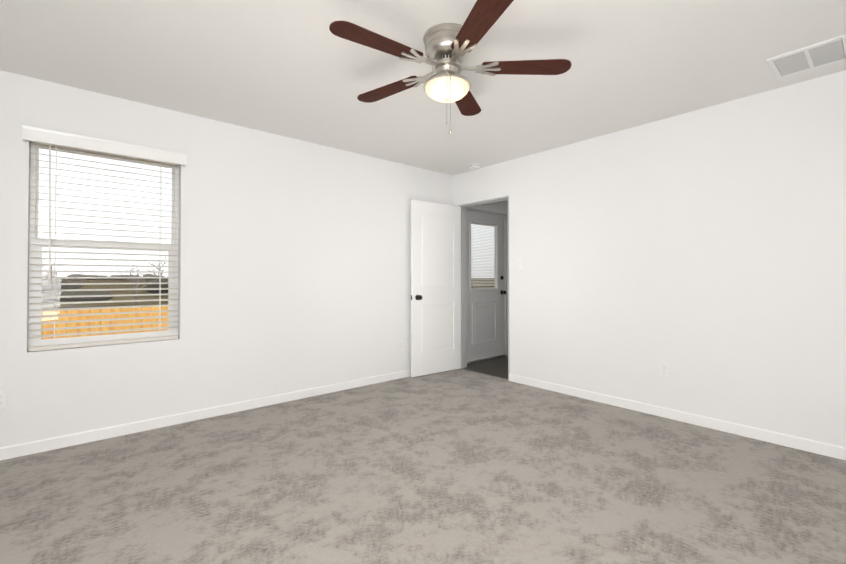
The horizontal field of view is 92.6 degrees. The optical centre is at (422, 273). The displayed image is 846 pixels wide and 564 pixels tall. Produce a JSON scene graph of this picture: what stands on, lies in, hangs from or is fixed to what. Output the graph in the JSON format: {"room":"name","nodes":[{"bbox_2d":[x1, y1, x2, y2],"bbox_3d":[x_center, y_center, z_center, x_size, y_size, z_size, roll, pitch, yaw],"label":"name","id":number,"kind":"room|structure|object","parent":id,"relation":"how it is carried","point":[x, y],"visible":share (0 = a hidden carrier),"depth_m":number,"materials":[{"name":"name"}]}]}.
{"room":"empty bedroom","nodes":[
{"label":"empty bedroom","id":0,"kind":"room"},
{"bbox_2d":[0,70,507,446],"bbox_3d":[-0.911,-0.036,4.137,6.140,2.440,0.160,1,-1,-41],"label":"wall","id":1,"kind":"structure","parent":0,"point":[294,265],"depth_m":3.42,"materials":[{"name":"white paint"}]},
{"bbox_2d":[0,390,7,408],"bbox_3d":[-2.640,0.792,2.522,0.070,0.115,0.007,1,-1,-41],"label":"electrical outlet","id":2,"kind":"object","parent":1,"relation":"attached to","point":[3,399],"visible":1,"depth_m":2.53,"materials":[{"name":"white plastic"}]},
{"bbox_2d":[22,125,186,350],"bbox_3d":[-2.252,-0.206,2.921,0.918,1.442,0.232,1,-1,-41],"label":"window blind","id":3,"kind":"structure","parent":1,"relation":"in","point":[47,139],"depth_m":2.86,"materials":[{"name":"white plastic"}]},
{"bbox_2d":[0,369,410,460],"bbox_3d":[-1.343,1.140,3.637,4.570,0.078,0.013,1,-1,-41],"label":"baseboard","id":4,"kind":"structure","parent":1,"relation":"attached to","point":[31,447],"depth_m":3.13,"materials":[{"name":"white wood"}]},
{"bbox_2d":[398,340,402,350],"bbox_3d":[-0.248,0.819,4.590,0.070,0.115,0.007,1,-1,-41],"label":"electrical outlet","id":5,"kind":"object","parent":1,"relation":"attached to","point":[400,344],"visible":1,"depth_m":4.58,"materials":[{"name":"white plastic"}]},
{"bbox_2d":[467,208,507,363],"bbox_3d":[0.822,0.169,5.608,0.968,2.064,0.195,1,-1,-41],"label":"exterior door","id":6,"kind":"structure","parent":1,"relation":"in","point":[486,323],"depth_m":5.64,"materials":[{"name":"grey paint"}]},
{"bbox_2d":[0,356,845,563],"bbox_3d":[0.590,1.225,2.387,6.140,0.120,4.750,1,-1,-41],"label":"floor","id":7,"kind":"structure","parent":0,"point":[460,466],"depth_m":2.18,"materials":[{"name":"carpet"}]},
{"bbox_2d":[0,0,845,175],"bbox_3d":[0.590,-1.335,2.416,6.140,0.120,4.750,1,-1,-41],"label":"ceiling","id":8,"kind":"structure","parent":0,"point":[296,69],"depth_m":2.45,"materials":[{"name":"white paint"}]},
{"bbox_2d":[329,0,570,133],"bbox_3d":[0.090,-0.990,2.183,1.249,0.575,1.267,1,-1,-41],"label":"ceiling fan","id":9,"kind":"object","parent":8,"relation":"hanging from","point":[449,47],"visible":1,"depth_m":2.10,"materials":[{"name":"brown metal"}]},
{"bbox_2d":[468,163,479,168],"bbox_3d":[0.594,-1.230,4.679,0.136,0.039,0.136,1,-1,-41],"label":"smoke detector","id":10,"kind":"object","parent":8,"relation":"attached to","point":[474,166],"visible":1,"depth_m":4.64,"materials":[{"name":"white plastic"}]},
{"bbox_2d":[766,34,845,78],"bbox_3d":[2.290,-1.271,2.398,0.350,0.009,0.340,1,-1,-41],"label":"ceiling vent","id":11,"kind":"object","parent":8,"relation":"in","point":[817,55],"visible":0.98,"depth_m":2.39,"materials":[{"name":"white plastic"}]},
{"bbox_2d":[453,70,845,446],"bbox_3d":[1.936,-0.043,3.459,0.140,2.440,4.590,1,-1,-41],"label":"wall","id":12,"kind":"structure","parent":0,"point":[702,252],"depth_m":3.13,"materials":[{"name":"white paint"}]},
{"bbox_2d":[458,196,509,379],"bbox_3d":[0.752,0.167,4.825,0.146,2.050,0.788,1,-1,-41],"label":"door frame","id":13,"kind":"structure","parent":12,"relation":"attached to","point":[464,207],"depth_m":5.09,"materials":[{"name":"grey paint"}]},
{"bbox_2d":[411,200,460,376],"bbox_3d":[0.168,0.174,4.820,0.757,2.012,0.169,0,-1,-38],"label":"bedroom door","id":14,"kind":"structure","parent":13,"relation":"attached to","point":[435,287],"depth_m":4.78,"materials":[{"name":"white wood"}]},
{"bbox_2d":[660,362,668,376],"bbox_3d":[1.970,0.787,3.298,0.007,0.115,0.070,1,-1,-41],"label":"electrical outlet","id":15,"kind":"object","parent":12,"relation":"attached to","point":[664,369],"visible":1,"depth_m":3.30,"materials":[{"name":"white plastic"}]},
{"bbox_2d":[509,374,845,459],"bbox_3d":[2.120,1.134,3.116,0.013,0.078,3.570,1,-1,-41],"label":"baseboard","id":16,"kind":"structure","parent":12,"relation":"attached to","point":[818,447],"depth_m":3.10,"materials":[{"name":"white wood"}]},
{"label":"outside","id":17,"kind":"structure","parent":0,"visible":0},
{"bbox_2d":[42,279,493,311],"bbox_3d":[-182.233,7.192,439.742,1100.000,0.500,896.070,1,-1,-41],"label":"ground","id":18,"kind":"structure","parent":17,"point":[119,286],"depth_m":48.85,"materials":[{"name":"grey"}]},
{"bbox_2d":[42,247,60,292],"bbox_3d":[-39.222,-0.267,42.528,3.548,5.710,1.015,0,-1,10],"label":"tree","id":19,"kind":"object","parent":18,"relation":"on","point":[52,280],"depth_m":42.60,"materials":[{"name":"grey plant"}]},
{"bbox_2d":[42,273,167,337],"bbox_3d":[-21.237,1.148,42.198,39.459,2.822,64.828,1,-1,-41],"label":"field","id":20,"kind":"structure","parent":18,"relation":"on","point":[69,293],"depth_m":34.51,"materials":[{"name":"plant"}]},
{"bbox_2d":[42,304,167,338],"bbox_3d":[-1.785,1.397,10.299,19.120,1.552,0.148,1,-1,-41],"label":"fence","id":21,"kind":"object","parent":18,"relation":"on","point":[59,325],"depth_m":6.98,"materials":[{"name":"brown wood"}]},
{"bbox_2d":[47,273,164,280],"bbox_3d":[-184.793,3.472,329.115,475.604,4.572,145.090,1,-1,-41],"label":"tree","id":22,"kind":"object","parent":18,"relation":"on","point":[124,279],"depth_m":268.69,"materials":[{"name":"green plant"}]},
{"bbox_2d":[117,262,157,305],"bbox_3d":[-18.668,0.802,26.404,2.456,3.180,1.518,1,-1,-41],"label":"tree","id":23,"kind":"object","parent":18,"relation":"on","point":[136,286],"depth_m":26.33,"materials":[{"name":"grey plant"}]},
{"bbox_2d":[148,259,167,278],"bbox_3d":[-38.245,0.194,58.100,2.637,5.099,3.113,1,-1,-41],"label":"tree","id":24,"kind":"object","parent":18,"relation":"on","point":[157,268],"depth_m":58.28,"materials":[{"name":"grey plant"}]}
]}

